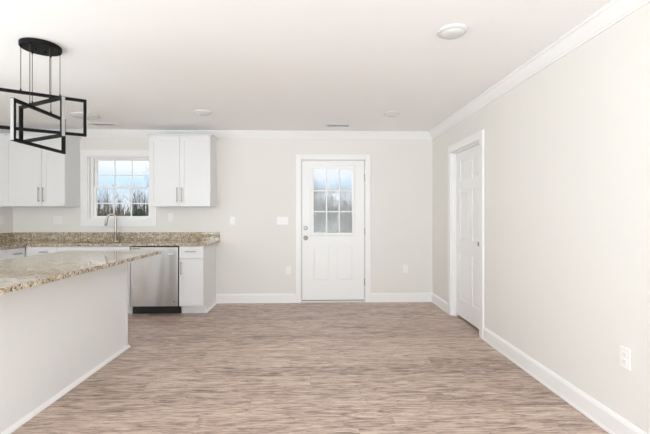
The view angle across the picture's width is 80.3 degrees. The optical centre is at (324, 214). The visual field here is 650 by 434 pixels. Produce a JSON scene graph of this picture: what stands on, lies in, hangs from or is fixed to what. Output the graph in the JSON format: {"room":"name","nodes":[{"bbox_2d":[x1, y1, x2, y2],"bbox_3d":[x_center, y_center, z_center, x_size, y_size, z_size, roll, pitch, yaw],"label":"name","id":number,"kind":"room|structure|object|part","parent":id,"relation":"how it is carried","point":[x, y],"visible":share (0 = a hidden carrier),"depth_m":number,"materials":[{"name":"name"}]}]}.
{"room":"kitchen","nodes":[
{"label":"kitchen","id":0,"kind":"room"},
{"bbox_2d":[0,207,12,232],"bbox_3d":[-4.379,0.040,1.470,0.130,2.480,8.000,0,0,-2],"label":"wall","id":1,"kind":"structure","parent":0,"point":[7,212],"depth_m":5.37,"materials":[{"name":"beige paint"}]},
{"bbox_2d":[0,216,3,223],"bbox_3d":[-4.423,0.075,5.270,0.008,0.115,0.070,0,0,-2],"label":"wall outlet","id":2,"kind":"object","parent":1,"relation":"attached to","point":[1,217],"visible":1,"depth_m":5.27,"materials":[{"name":"white plastic"}]},
{"bbox_2d":[0,129,9,132],"bbox_3d":[-4.278,-1.151,1.473,0.072,0.098,8.000,0,0,-2],"label":"trim","id":3,"kind":"structure","parent":1,"relation":"attached to","point":[1,130],"depth_m":5.28,"materials":[{"name":"white paint"}]},
{"bbox_2d":[13,137,431,293],"bbox_3d":[-1.430,0.040,5.625,6.273,2.480,0.130,0,0,-2],"label":"wall","id":4,"kind":"structure","parent":0,"point":[256,177],"depth_m":5.58,"materials":[{"name":"beige paint"}]},
{"bbox_2d":[0,133,43,206],"bbox_3d":[-4.114,-0.599,5.296,0.624,0.982,0.364,0,0,-2],"label":"upper cabinet","id":5,"kind":"object","parent":4,"relation":"attached to","point":[20,164],"visible":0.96,"depth_m":5.16,"materials":[{"name":"white paint"}]},
{"bbox_3d":[-4.110,-1.074,5.158,0.624,0.032,0.028,0,0,-2],"label":"moulding","id":6,"kind":"part","parent":5,"relation":"part of","materials":[{"name":"white paint"}]},
{"bbox_2d":[54,216,61,223],"bbox_3d":[-3.806,0.078,5.484,0.116,0.115,0.008,0,0,-2],"label":"wall outlet","id":7,"kind":"object","parent":4,"relation":"attached to","point":[57,219],"visible":1,"depth_m":5.48,"materials":[{"name":"white plastic"}]},
{"bbox_2d":[41,133,81,206],"bbox_3d":[-3.634,-0.599,5.311,0.332,0.982,0.364,0,0,-2],"label":"upper cabinet","id":8,"kind":"object","parent":4,"relation":"attached to","point":[60,172],"visible":0.84,"depth_m":5.17,"materials":[{"name":"white paint"}]},
{"bbox_3d":[-3.644,-0.583,5.173,0.300,0.942,0.020,0,0,-2],"label":"door","id":9,"kind":"part","parent":8,"relation":"part of","materials":[{"name":"white paint"}]},
{"bbox_3d":[-3.635,-1.074,5.325,0.332,0.032,0.335,0,0,-2],"label":"moulding","id":10,"kind":"part","parent":8,"relation":"part of","materials":[{"name":"white paint"}]},
{"bbox_2d":[0,232,219,241],"bbox_3d":[-2.944,0.311,4.504,2.916,0.114,2.019,0,0,-2],"label":"backsplash","id":11,"kind":"structure","parent":4,"relation":"attached to","point":[11,236],"depth_m":5.49,"materials":[{"name":"beige stone"}]},
{"bbox_2d":[80,150,156,225],"bbox_3d":[-2.953,-0.378,5.570,1.067,1.092,0.148,0,0,-2],"label":"window","id":12,"kind":"structure","parent":4,"relation":"in","point":[89,159],"depth_m":5.51,"materials":[{"name":"white paint"}]},
{"bbox_3d":[-2.938,-0.384,5.606,0.879,0.882,0.067,0,0,-2],"label":"vinyl frame","id":13,"kind":"part","parent":12,"relation":"part of","materials":[{"name":"white plastic"}]},
{"bbox_3d":[-2.939,-0.591,5.623,0.819,0.430,0.024,0,0,-2],"label":"sash","id":14,"kind":"part","parent":12,"relation":"part of","materials":[{"name":"clear glass"}]},
{"bbox_2d":[96,189,147,215],"bbox_3d":[-2.938,-0.176,5.588,0.747,0.396,0.006,0,0,-2],"label":"grille","id":15,"kind":"object","parent":12,"relation":"attached to","point":[113,203],"depth_m":5.58,"materials":[{"name":"white plastic"}]},
{"bbox_3d":[-2.938,-0.179,5.594,0.819,0.446,0.026,0,0,-2],"label":"sash","id":16,"kind":"part","parent":12,"relation":"part of","materials":[{"name":"white plastic"}]},
{"bbox_2d":[97,161,148,186],"bbox_3d":[-2.938,-0.594,5.617,0.747,0.384,0.006,0,0,-2],"label":"sash","id":17,"kind":"object","parent":12,"relation":"attached to","point":[114,175],"depth_m":5.61,"materials":[{"name":"white plastic"}]},
{"bbox_2d":[168,213,172,220],"bbox_3d":[-2.214,0.040,5.532,0.070,0.115,0.008,0,0,-2],"label":"wall outlet","id":18,"kind":"object","parent":4,"relation":"attached to","point":[170,215],"visible":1,"depth_m":5.53,"materials":[{"name":"white plastic"}]},
{"bbox_2d":[147,134,217,206],"bbox_3d":[-1.972,-0.599,5.360,0.878,0.982,0.364,0,0,-2],"label":"upper cabinet","id":19,"kind":"object","parent":4,"relation":"attached to","point":[182,167],"visible":1,"depth_m":5.22,"materials":[{"name":"white paint"}]},
{"bbox_3d":[-2.173,-0.583,5.217,0.407,0.942,0.020,0,0,-2],"label":"door","id":20,"kind":"part","parent":19,"relation":"part of","materials":[{"name":"white paint"}]},
{"bbox_3d":[-1.972,-1.074,5.375,0.878,0.032,0.335,0,0,-2],"label":"moulding","id":21,"kind":"part","parent":19,"relation":"part of","materials":[{"name":"white paint"}]},
{"bbox_3d":[-1.762,-0.583,5.230,0.407,0.942,0.020,0,0,-2],"label":"door","id":22,"kind":"part","parent":19,"relation":"part of","materials":[{"name":"white paint"}]},
{"bbox_2d":[16,129,431,138],"bbox_3d":[-1.427,-1.151,5.524,6.013,0.098,0.072,0,0,-2],"label":"trim","id":23,"kind":"structure","parent":4,"relation":"attached to","point":[90,132],"depth_m":5.54,"materials":[{"name":"white paint"}]},
{"bbox_2d":[230,217,234,224],"bbox_3d":[-1.336,0.090,5.553,0.070,0.115,0.019,0,0,-2],"label":"light switch","id":24,"kind":"object","parent":4,"relation":"attached to","point":[232,219],"visible":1,"depth_m":5.56,"materials":[{"name":"white plastic"}]},
{"bbox_2d":[277,217,287,224],"bbox_3d":[-0.616,0.090,5.574,0.162,0.115,0.019,0,0,-2],"label":"light switch","id":25,"kind":"object","parent":4,"relation":"attached to","point":[280,220],"visible":1,"depth_m":5.58,"materials":[{"name":"white plastic"}]},
{"bbox_2d":[286,266,290,273],"bbox_3d":[-0.530,0.808,5.582,0.070,0.115,0.008,0,0,-2],"label":"wall outlet","id":26,"kind":"object","parent":4,"relation":"attached to","point":[288,268],"visible":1,"depth_m":5.58,"materials":[{"name":"white plastic"}]},
{"bbox_2d":[216,293,431,302],"bbox_3d":[0.005,1.213,5.594,3.145,0.134,0.018,0,0,-2],"label":"baseboard","id":27,"kind":"structure","parent":4,"relation":"attached to","point":[287,297],"depth_m":5.57,"materials":[{"name":"white paint"}]},
{"bbox_2d":[296,154,370,302],"bbox_3d":[0.121,0.203,5.639,1.086,2.153,0.194,0,0,-2],"label":"door","id":28,"kind":"structure","parent":4,"relation":"in","point":[330,267],"depth_m":5.61,"materials":[{"name":"white paint"}]},
{"bbox_3d":[0.110,-0.203,5.610,0.656,1.033,0.022,0,0,-2],"label":"lite frame","id":29,"kind":"part","parent":28,"relation":"part of","materials":[{"name":"white paint"}]},
{"bbox_2d":[403,265,407,272],"bbox_3d":[1.176,0.794,5.633,0.070,0.115,0.008,0,0,-2],"label":"wall outlet","id":30,"kind":"object","parent":4,"relation":"attached to","point":[405,267],"visible":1,"depth_m":5.63,"materials":[{"name":"white plastic"}]},
{"bbox_2d":[0,0,611,131],"bbox_3d":[-0.774,-1.260,1.578,7.343,0.120,8.260,0,0,-2],"label":"ceiling","id":31,"kind":"structure","parent":0,"point":[256,65],"depth_m":2.91,"materials":[{"name":"white paint"}]},
{"bbox_2d":[0,37,86,153],"bbox_3d":[-2.014,-0.835,2.729,0.496,0.728,0.556,0,0,-2],"label":"pendant light","id":32,"kind":"object","parent":31,"relation":"hanging from","point":[33,45],"visible":1,"depth_m":2.68,"materials":[{"name":"black metal"}]},
{"bbox_3d":[-2.014,-0.609,2.729,0.021,0.275,0.550,0,0,-4],"label":"frame","id":33,"kind":"part","parent":32,"relation":"part of","materials":[{"name":"black metal"}]},
{"bbox_3d":[-2.014,-0.664,2.729,0.550,0.275,0.021,0,0,27],"label":"frame","id":34,"kind":"part","parent":32,"relation":"part of","materials":[{"name":"black metal"}]},
{"bbox_3d":[-2.014,-0.720,2.729,0.550,0.275,0.021,0,0,-33],"label":"frame","id":35,"kind":"part","parent":32,"relation":"part of","materials":[{"name":"black metal"}]},
{"bbox_2d":[69,112,99,119],"bbox_3d":[-2.900,-1.183,4.655,0.320,0.033,0.320,0,0,-2],"label":"recessed light","id":36,"kind":"object","parent":31,"relation":"in","point":[90,116],"visible":0.85,"depth_m":4.60,"materials":[{"name":"white plastic"}]},
{"bbox_2d":[89,123,117,125],"bbox_3d":[-2.934,-1.195,5.105,0.320,0.010,0.130,0,0,-2],"label":"ceiling vent","id":37,"kind":"object","parent":31,"relation":"in","point":[94,124],"visible":1,"depth_m":5.10,"materials":[{"name":"metal"}]},
{"bbox_2d":[195,109,211,115],"bbox_3d":[-1.420,-1.180,4.490,0.192,0.040,0.192,0,0,-2],"label":"recessed light","id":38,"kind":"object","parent":31,"relation":"in","point":[202,112],"visible":1,"depth_m":4.44,"materials":[{"name":"white plastic"}]},
{"bbox_2d":[326,124,349,126],"bbox_3d":[0.174,-1.195,5.168,0.320,0.010,0.130,0,0,-2],"label":"ceiling vent","id":39,"kind":"object","parent":31,"relation":"in","point":[327,125],"visible":1,"depth_m":5.16,"materials":[{"name":"metal"}]},
{"bbox_2d":[383,111,399,116],"bbox_3d":[0.786,-1.180,4.556,0.192,0.040,0.192,0,0,-2],"label":"recessed light","id":40,"kind":"object","parent":31,"relation":"in","point":[388,113],"visible":1,"depth_m":4.50,"materials":[{"name":"white plastic"}]},
{"bbox_2d":[437,23,467,39],"bbox_3d":[0.830,-1.180,2.511,0.192,0.040,0.192,0,0,-2],"label":"recessed light","id":41,"kind":"object","parent":31,"relation":"in","point":[451,31],"visible":1,"depth_m":2.47,"materials":[{"name":"white plastic"}]},
{"bbox_2d":[11,302,608,433],"bbox_3d":[-0.774,1.340,1.578,7.343,0.120,8.260,0,0,-2],"label":"floor","id":42,"kind":"structure","parent":0,"point":[349,367],"depth_m":3.00,"materials":[{"name":"wood"}]},
{"bbox_2d":[0,249,5,259],"bbox_3d":[-4.059,0.840,4.310,0.678,0.880,0.458,0,0,-2],"label":"base cabinet","id":43,"kind":"object","parent":42,"relation":"on","point":[2,251],"visible":0.3,"depth_m":4.50,"materials":[{"name":"white paint"}]},
{"bbox_2d":[6,247,24,258],"bbox_3d":[-4.070,0.840,4.688,0.678,0.880,0.295,0,0,-2],"label":"base cabinet","id":44,"kind":"object","parent":42,"relation":"on","point":[16,252],"visible":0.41,"depth_m":4.68,"materials":[{"name":"white paint"}]},
{"bbox_2d":[26,246,57,255],"bbox_3d":[-3.591,0.840,5.158,0.378,0.880,0.672,0,0,-2],"label":"base cabinet","id":45,"kind":"object","parent":42,"relation":"on","point":[30,250],"visible":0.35,"depth_m":4.86,"materials":[{"name":"white paint"}]},
{"bbox_2d":[0,262,130,433],"bbox_3d":[-2.180,0.838,2.836,0.651,0.884,1.760,0,0,-2],"label":"kitchen island","id":46,"kind":"object","parent":42,"relation":"on","point":[55,335],"visible":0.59,"depth_m":2.68,"materials":[{"name":"white paint"}]},
{"bbox_3d":[-2.180,1.265,2.836,0.651,0.030,1.760,0,0,-2],"label":"shoe moulding","id":47,"kind":"part","parent":46,"relation":"part of","materials":[{"name":"white paint"}]},
{"bbox_2d":[0,250,160,293],"bbox_3d":[-2.107,0.380,2.893,0.960,0.030,2.020,0,0,-2],"label":"island countertop","id":48,"kind":"structure","parent":46,"relation":"on","point":[19,273],"depth_m":2.81,"materials":[{"name":"beige stone"}]},
{"bbox_3d":[-1.911,0.838,3.688,0.036,0.884,0.036,0,0,-2],"label":"corner trim","id":49,"kind":"part","parent":46,"relation":"part of","materials":[{"name":"white paint"}]},
{"bbox_2d":[57,246,132,312],"bbox_3d":[-2.944,0.840,5.177,0.912,0.880,0.672,0,0,-2],"label":"base cabinet","id":50,"kind":"object","parent":42,"relation":"on","point":[59,248],"visible":0.1,"depth_m":4.89,"materials":[{"name":"white paint"}]},
{"bbox_3d":[-2.935,0.485,4.886,0.909,0.146,0.020,0,0,-2],"label":"drawer","id":51,"kind":"part","parent":50,"relation":"part of","materials":[{"name":"white paint"}]},
{"bbox_2d":[0,232,219,248],"bbox_3d":[-2.944,0.326,4.504,2.916,0.144,2.019,0,0,-2],"label":"countertop","id":52,"kind":"structure","parent":50,"relation":"on","point":[13,239],"depth_m":5.45,"materials":[{"name":"beige stone"}]},
{"bbox_2d":[104,213,121,240],"bbox_3d":[-2.959,0.174,5.394,0.230,0.387,0.065,0,0,-13],"label":"faucet","id":53,"kind":"object","parent":52,"relation":"on","point":[113,214],"visible":1,"depth_m":5.39,"materials":[{"name":"silver metal"}]},
{"bbox_3d":[-2.988,0.117,5.384,0.137,0.272,0.029,0,0,-23],"label":"spout","id":54,"kind":"part","parent":53,"relation":"part of","materials":[{"name":"silver metal"}]},
{"bbox_3d":[-2.707,0.868,4.893,0.453,0.600,0.020,0,0,-2],"label":"door","id":55,"kind":"part","parent":50,"relation":"part of","materials":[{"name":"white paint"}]},
{"bbox_2d":[131,246,181,313],"bbox_3d":[-2.178,0.840,5.203,0.617,0.872,0.629,0,0,-2],"label":"dishwasher","id":56,"kind":"object","parent":42,"relation":"on","point":[154,279],"visible":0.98,"depth_m":4.89,"materials":[{"name":"silver metal"}]},
{"bbox_2d":[179,243,216,312],"bbox_3d":[-1.705,0.840,5.214,0.326,0.880,0.672,0,0,-2],"label":"base cabinet","id":57,"kind":"object","parent":42,"relation":"on","point":[197,264],"visible":0.98,"depth_m":4.92,"materials":[{"name":"white paint"}]},
{"bbox_3d":[-1.707,0.485,4.923,0.302,0.146,0.020,0,0,-2],"label":"drawer","id":58,"kind":"part","parent":57,"relation":"part of","materials":[{"name":"white paint"}]},
{"bbox_3d":[-1.707,0.868,4.923,0.302,0.600,0.020,0,0,-2],"label":"door","id":59,"kind":"part","parent":57,"relation":"part of","materials":[{"name":"white paint"}]},
{"bbox_3d":[-1.555,1.228,5.281,0.021,0.105,0.546,0,0,-2],"label":"shoe moulding","id":60,"kind":"part","parent":57,"relation":"part of","materials":[{"name":"white paint"}]},
{"bbox_2d":[432,2,649,433],"bbox_3d":[1.754,0.040,1.653,0.115,2.480,8.000,0,0,-2],"label":"wall","id":61,"kind":"structure","parent":0,"point":[567,148],"depth_m":2.56,"materials":[{"name":"beige paint"}]},
{"bbox_2d":[448,129,483,339],"bbox_3d":[1.661,0.205,4.449,0.133,2.150,1.025,0,0,-2],"label":"door","id":62,"kind":"structure","parent":61,"relation":"in","point":[466,156],"depth_m":4.56,"materials":[{"name":"white paint"}]},
{"bbox_2d":[429,0,649,138],"bbox_3d":[1.661,-1.151,1.650,0.072,0.098,8.000,0,0,-2],"label":"trim","id":63,"kind":"structure","parent":61,"relation":"attached to","point":[613,12],"depth_m":2.73,"materials":[{"name":"white paint"}]},
{"bbox_2d":[432,293,646,433],"bbox_3d":[1.688,1.213,1.651,0.018,0.134,8.000,0,0,-2],"label":"baseboard","id":64,"kind":"structure","parent":61,"relation":"attached to","point":[604,417],"depth_m":2.68,"materials":[{"name":"white paint"}]},
{"bbox_2d":[620,346,629,369],"bbox_3d":[1.677,0.802,2.154,0.008,0.115,0.070,0,0,-2],"label":"wall outlet","id":65,"kind":"object","parent":61,"relation":"attached to","point":[624,352],"visible":1,"depth_m":2.15,"materials":[{"name":"white plastic"}]},
{"label":"outside","id":66,"kind":"structure","parent":0,"visible":0},
{"bbox_3d":[-2.176,2.155,72.842,180.000,0.250,134.250,0,0,-2],"label":"ground","id":67,"kind":"structure","parent":66,"visible":0},
{"bbox_2d":[100,185,120,210],"bbox_3d":[-20.127,-0.727,35.520,2.239,5.544,2.095,0,0,-19],"label":"bare tree","id":68,"kind":"object","parent":67,"relation":"on","point":[107,185],"visible":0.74,"depth_m":35.83,"materials":[{"name":"grey plant"}]},
{"bbox_2d":[133,208,145,215],"bbox_3d":[-11.412,0.846,23.690,2.051,2.457,2.030,0,0,37],"label":"evergreen shrub","id":69,"kind":"object","parent":67,"relation":"on","point":[139,212],"visible":0.24,"depth_m":23.56,"materials":[{"name":"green plant"}]},
{"bbox_2d":[97,189,351,232],"bbox_3d":[-12.619,-0.190,35.656,41.623,4.528,20.855,0,0,-2],"label":"trees","id":70,"kind":"object","parent":67,"relation":"on","point":[319,217],"visible":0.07,"depth_m":27.53,"materials":[{"name":"plant"}]}
]}

